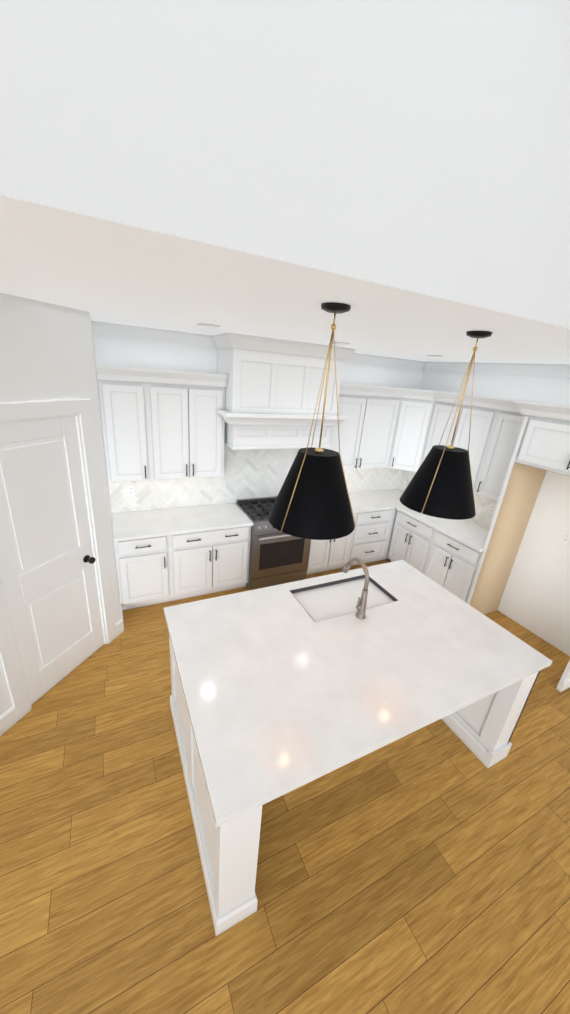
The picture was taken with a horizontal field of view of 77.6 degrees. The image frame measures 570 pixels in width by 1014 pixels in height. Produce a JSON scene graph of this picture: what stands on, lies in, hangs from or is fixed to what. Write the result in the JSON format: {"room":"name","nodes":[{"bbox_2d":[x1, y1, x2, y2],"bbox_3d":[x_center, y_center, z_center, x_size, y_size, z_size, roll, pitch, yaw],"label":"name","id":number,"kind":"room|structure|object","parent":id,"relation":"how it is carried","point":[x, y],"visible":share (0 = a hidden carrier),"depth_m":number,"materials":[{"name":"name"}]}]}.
{"room":"kitchen","nodes":[
{"label":"kitchen","id":0,"kind":"room"},
{"bbox_2d":[0,292,120,715],"bbox_3d":[-3.400,0.128,2.042,4.285,2.800,1.805,-6,23,-25],"label":"wall","id":1,"kind":"structure","parent":0,"point":[47,351],"depth_m":2.34,"materials":[{"name":"white paint"}]},
{"bbox_2d":[0,417,104,704],"bbox_3d":[-1.731,0.419,2.639,0.544,2.082,0.525,-6,23,-25],"label":"pantry door","id":2,"kind":"structure","parent":1,"relation":"in","point":[47,571],"depth_m":2.57,"materials":[{"name":"paint"}]},
{"bbox_2d":[0,399,116,720],"bbox_3d":[-1.750,0.364,2.620,0.126,2.210,0.950,11,22,16],"label":"door frame","id":3,"kind":"structure","parent":1,"relation":"attached to","point":[9,651],"depth_m":2.60,"materials":[{"name":"paint"}]},
{"bbox_2d":[0,604,123,735],"bbox_3d":[1.210,2.154,1.508,5.100,0.140,6.900,-6,23,-25],"label":"baseboard","id":4,"kind":"structure","parent":1,"relation":"attached to","point":[8,719],"depth_m":2.52,"materials":[{"name":"paint"}]},
{"bbox_2d":[93,335,422,513],"bbox_3d":[-1.890,-0.492,3.721,8.550,3.000,0.120,-6,23,-25],"label":"wall","id":5,"kind":"structure","parent":0,"point":[112,351],"depth_m":3.65,"materials":[{"name":"white paint"}]},
{"bbox_2d":[97,377,151,481],"bbox_3d":[-1.573,-0.752,3.502,0.402,0.950,0.329,-6,23,-25],"label":"upper cabinet","id":6,"kind":"object","parent":5,"relation":"attached to","point":[126,419],"depth_m":3.35,"materials":[{"name":"paint"}]},
{"bbox_2d":[92,321,211,347],"bbox_3d":[-1.216,-1.666,3.450,1.165,0.115,0.080,-6,23,-25],"label":"crown molding","id":7,"kind":"structure","parent":5,"relation":"attached to","point":[104,329],"depth_m":3.40,"materials":[{"name":"paint"}]},
{"bbox_2d":[144,377,226,479],"bbox_3d":[-1.052,-0.803,3.751,0.758,0.950,0.329,-6,23,-25],"label":"upper cabinet","id":8,"kind":"object","parent":5,"relation":"attached to","point":[157,424],"depth_m":3.60,"materials":[{"name":"paint"}]},
{"bbox_2d":[212,333,223,348],"bbox_3d":[-0.609,-1.616,3.455,0.080,0.115,0.450,-6,23,-25],"label":"crown molding","id":9,"kind":"structure","parent":5,"relation":"attached to","point":[223,340],"depth_m":3.55,"materials":[{"name":"paint"}]},
{"bbox_2d":[109,444,400,512],"bbox_3d":[0.000,-0.479,4.617,4.140,0.796,0.030,-6,23,-25],"label":"tile backsplash","id":10,"kind":"structure","parent":5,"relation":"attached to","point":[254,473],"depth_m":4.35,"materials":[{"name":"tile"}]},
{"bbox_2d":[127,485,134,495],"bbox_3d":[-1.684,-0.180,3.877,0.072,0.116,0.008,-6,23,-25],"label":"electrical outlet","id":11,"kind":"object","parent":10,"relation":"attached to","point":[131,490],"visible":1,"depth_m":3.88,"materials":[{"name":"white plastic"}]},
{"bbox_2d":[220,480,225,489],"bbox_3d":[-0.755,-0.271,4.321,0.072,0.116,0.008,-6,23,-25],"label":"electrical outlet","id":12,"kind":"object","parent":10,"relation":"attached to","point":[222,484],"visible":1,"depth_m":4.32,"materials":[{"name":"white plastic"}]},
{"bbox_2d":[349,473,354,480],"bbox_3d":[0.976,-0.439,5.149,0.072,0.116,0.008,-6,23,-25],"label":"electrical outlet","id":13,"kind":"object","parent":10,"relation":"attached to","point":[352,476],"visible":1,"depth_m":5.15,"materials":[{"name":"white plastic"}]},
{"bbox_2d":[217,348,347,449],"bbox_3d":[-0.052,-1.219,3.906,1.420,1.082,0.637,-6,23,-25],"label":"range hood","id":14,"kind":"object","parent":5,"relation":"attached to","point":[262,388],"visible":0.9,"depth_m":3.69,"materials":[{"name":"paint"}]},
{"bbox_2d":[324,393,403,469],"bbox_3d":[0.951,-0.987,4.682,1.186,0.950,0.381,-6,23,-25],"label":"upper cabinet","id":15,"kind":"object","parent":5,"relation":"attached to","point":[367,438],"depth_m":4.58,"materials":[{"name":"paint"}]},
{"bbox_2d":[344,353,423,370],"bbox_3d":[1.162,-1.897,4.586,1.645,0.115,0.080,-6,23,-25],"label":"crown molding","id":16,"kind":"structure","parent":5,"relation":"attached to","point":[366,359],"depth_m":4.67,"materials":[{"name":"paint"}]},
{"bbox_2d":[384,387,455,471],"bbox_3d":[1.759,-1.076,4.926,0.607,1.070,0.607,-6,23,-25],"label":"upper cabinet","id":17,"kind":"object","parent":5,"relation":"attached to","point":[414,417],"depth_m":4.68,"materials":[{"name":"paint"}]},
{"bbox_2d":[0,559,569,1013],"bbox_3d":[-0.425,2.305,1.085,8.670,0.100,7.740,-6,23,-25],"label":"floor","id":18,"kind":"structure","parent":0,"point":[422,871],"depth_m":1.92,"materials":[{"name":"brown wood"}]},
{"bbox_2d":[114,535,173,609],"bbox_3d":[-1.575,0.598,3.909,0.512,0.884,0.609,-6,23,-25],"label":"base cabinet","id":19,"kind":"object","parent":18,"relation":"on","point":[155,570],"depth_m":3.65,"materials":[{"name":"paint"}]},
{"bbox_2d":[170,526,250,599],"bbox_3d":[-0.942,0.537,4.212,0.897,0.884,0.609,-6,23,-25],"label":"base cabinet","id":20,"kind":"object","parent":18,"relation":"on","point":[205,562],"depth_m":3.94,"materials":[{"name":"paint"}]},
{"bbox_2d":[112,503,252,541],"bbox_3d":[-1.125,0.139,3.919,1.410,0.035,0.652,-6,23,-25],"label":"countertop","id":21,"kind":"structure","parent":20,"relation":"on","point":[134,525],"depth_m":3.84,"materials":[{"name":"stone"}]},
{"bbox_2d":[236,496,310,589],"bbox_3d":[-0.155,0.450,4.496,0.774,0.970,0.697,-6,23,-25],"label":"gas range","id":22,"kind":"object","parent":18,"relation":"on","point":[277,557],"visible":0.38,"depth_m":4.26,"materials":[{"name":"silver metal"}]},
{"bbox_2d":[307,513,357,574],"bbox_3d":[0.463,0.400,4.883,0.677,0.884,0.609,-6,23,-25],"label":"base cabinet","id":23,"kind":"object","parent":18,"relation":"on","point":[324,555],"depth_m":4.69,"materials":[{"name":"paint"}]},
{"bbox_2d":[165,616,543,935],"bbox_3d":[0.396,1.287,2.549,2.180,0.885,1.356,-6,23,-25],"label":"kitchen island","id":24,"kind":"object","parent":18,"relation":"on","point":[229,853],"depth_m":1.94,"materials":[{"name":"paint"}]},
{"bbox_2d":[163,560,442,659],"bbox_3d":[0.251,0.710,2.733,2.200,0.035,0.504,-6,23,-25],"label":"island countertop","id":25,"kind":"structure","parent":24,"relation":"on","point":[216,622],"depth_m":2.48,"materials":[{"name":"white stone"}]},
{"bbox_2d":[287,572,398,623],"bbox_3d":[0.451,0.818,2.824,0.784,0.265,0.429,-6,23,-25],"label":"sink","id":26,"kind":"object","parent":25,"relation":"in","point":[328,599],"depth_m":2.81,"materials":[{"name":"white ceramic"}]},
{"bbox_2d":[341,558,368,618],"bbox_3d":[0.499,0.554,2.579,0.095,0.404,0.319,-6,23,-25],"label":"faucet","id":27,"kind":"object","parent":25,"relation":"on","point":[360,606],"visible":1,"depth_m":2.50,"materials":[{"name":"silver metal"}]},
{"bbox_2d":[175,588,552,827],"bbox_3d":[0.545,0.951,2.167,2.200,0.035,0.860,-6,23,-25],"label":"island countertop","id":28,"kind":"structure","parent":24,"relation":"on","point":[273,715],"depth_m":1.96,"materials":[{"name":"white stone"}]},
{"bbox_2d":[350,509,393,565],"bbox_3d":[1.059,0.342,5.168,0.650,0.884,0.609,-6,23,-25],"label":"base cabinet","id":29,"kind":"object","parent":18,"relation":"on","point":[372,531],"depth_m":4.91,"materials":[{"name":"paint"}]},
{"bbox_2d":[349,489,403,513],"bbox_3d":[1.085,-0.074,4.971,1.955,0.035,0.660,-6,23,-25],"label":"countertop","id":30,"kind":"structure","parent":29,"relation":"on","point":[369,501],"depth_m":5.01,"materials":[{"name":"stone"}]},
{"bbox_2d":[386,509,433,572],"bbox_3d":[1.924,0.517,4.904,0.609,0.884,0.660,-6,23,-25],"label":"base cabinet","id":31,"kind":"object","parent":18,"relation":"on","point":[409,537],"depth_m":4.73,"materials":[{"name":"paint"}]},
{"bbox_2d":[396,505,488,551],"bbox_3d":[2.088,0.213,4.443,0.655,0.035,1.286,-6,23,-25],"label":"countertop","id":32,"kind":"structure","parent":31,"relation":"on","point":[471,534],"depth_m":4.29,"materials":[{"name":"stone"}]},
{"bbox_2d":[422,529,481,602],"bbox_3d":[2.209,0.751,4.356,0.609,0.884,0.660,-6,23,-25],"label":"base cabinet","id":33,"kind":"object","parent":18,"relation":"on","point":[450,563],"depth_m":4.16,"materials":[{"name":"paint"}]},
{"bbox_2d":[0,0,569,363],"bbox_3d":[-1.122,-2.115,1.644,8.430,2.022,3.080,-6,23,-25],"label":"ceiling","id":34,"kind":"structure","parent":0,"point":[394,175],"depth_m":0.97,"materials":[{"name":"white paint"}]},
{"bbox_2d":[197,323,219,327],"bbox_3d":[-0.581,-1.379,2.698,0.176,0.012,0.176,-6,23,-25],"label":"recessed light","id":35,"kind":"object","parent":34,"relation":"in","point":[209,325],"visible":1,"depth_m":2.65,"materials":[{"name":"paint"}]},
{"bbox_2d":[224,333,355,360],"bbox_3d":[0.102,-1.576,3.511,1.400,0.115,0.080,-6,23,-25],"label":"crown molding","id":36,"kind":"structure","parent":34,"relation":"attached to","point":[231,340],"depth_m":3.45,"materials":[{"name":"paint"}]},
{"bbox_2d":[268,302,355,539],"bbox_3d":[0.178,-0.398,1.705,0.460,1.008,0.463,-6,23,-25],"label":"pendant light","id":37,"kind":"object","parent":34,"relation":"hanging from","point":[312,501],"visible":1,"depth_m":1.68,"materials":[{"name":"black"}]},
{"bbox_2d":[333,342,350,344],"bbox_3d":[0.512,-1.489,3.230,0.176,0.012,0.176,-6,23,-25],"label":"recessed light","id":38,"kind":"object","parent":34,"relation":"in","point":[341,343],"visible":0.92,"depth_m":3.18,"materials":[{"name":"paint"}]},
{"bbox_2d":[426,355,443,356],"bbox_3d":[1.581,-1.593,3.741,0.176,0.012,0.176,-6,23,-25],"label":"recessed light","id":39,"kind":"object","parent":34,"relation":"in","point":[434,355],"visible":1,"depth_m":3.69,"materials":[{"name":"paint"}]},
{"bbox_2d":[400,331,492,519],"bbox_3d":[1.014,-0.479,2.104,0.460,1.008,0.463,-6,23,-25],"label":"pendant light","id":40,"kind":"object","parent":34,"relation":"hanging from","point":[440,484],"visible":1,"depth_m":2.08,"materials":[{"name":"black"}]},
{"bbox_2d":[420,371,569,655],"bbox_3d":[3.609,-0.314,2.063,0.120,4.722,7.740,-6,23,-25],"label":"wall","id":41,"kind":"structure","parent":0,"point":[535,598],"depth_m":3.83,"materials":[{"name":"white paint"}]},
{"bbox_2d":[397,470,497,528],"bbox_3d":[2.253,-0.152,4.754,0.030,0.447,1.915,-6,23,-25],"label":"tile backsplash","id":42,"kind":"structure","parent":41,"relation":"attached to","point":[482,517],"depth_m":4.43,"materials":[{"name":"tile"}]},
{"bbox_2d":[488,504,495,513],"bbox_3d":[2.503,0.023,4.283,0.008,0.116,0.072,-6,23,-25],"label":"electrical outlet","id":43,"kind":"object","parent":42,"relation":"attached to","point":[492,508],"visible":1,"depth_m":4.28,"materials":[{"name":"white plastic"}]},
{"bbox_2d":[416,401,495,492],"bbox_3d":[2.163,-0.779,4.407,0.381,0.950,0.927,-6,23,-25],"label":"upper cabinet","id":44,"kind":"object","parent":41,"relation":"attached to","point":[483,417],"depth_m":4.18,"materials":[{"name":"paint"}]},
{"bbox_2d":[424,361,569,376],"bbox_3d":[2.570,-1.464,3.768,0.080,0.115,2.959,-6,23,-25],"label":"crown molding","id":45,"kind":"structure","parent":41,"relation":"attached to","point":[532,369],"depth_m":3.95,"materials":[{"name":"paint"}]},
{"bbox_2d":[476,398,543,508],"bbox_3d":[2.492,-0.590,3.817,0.329,1.070,0.469,-6,23,-25],"label":"upper cabinet","id":46,"kind":"object","parent":41,"relation":"attached to","point":[513,486],"depth_m":3.73,"materials":[{"name":"paint"}]},
{"bbox_2d":[512,401,569,475],"bbox_3d":[2.716,-0.544,3.031,0.607,0.560,1.000,-6,23,-25],"label":"upper cabinet","id":47,"kind":"object","parent":41,"relation":"attached to","point":[544,443],"depth_m":3.15,"materials":[{"name":"paint"}]},
{"bbox_2d":[561,531,569,543],"bbox_3d":[2.861,0.312,3.604,0.008,0.116,0.072,-6,23,-25],"label":"electrical outlet","id":48,"kind":"object","parent":41,"relation":"attached to","point":[565,538],"visible":1,"depth_m":3.60,"materials":[{"name":"white plastic"}]}
]}

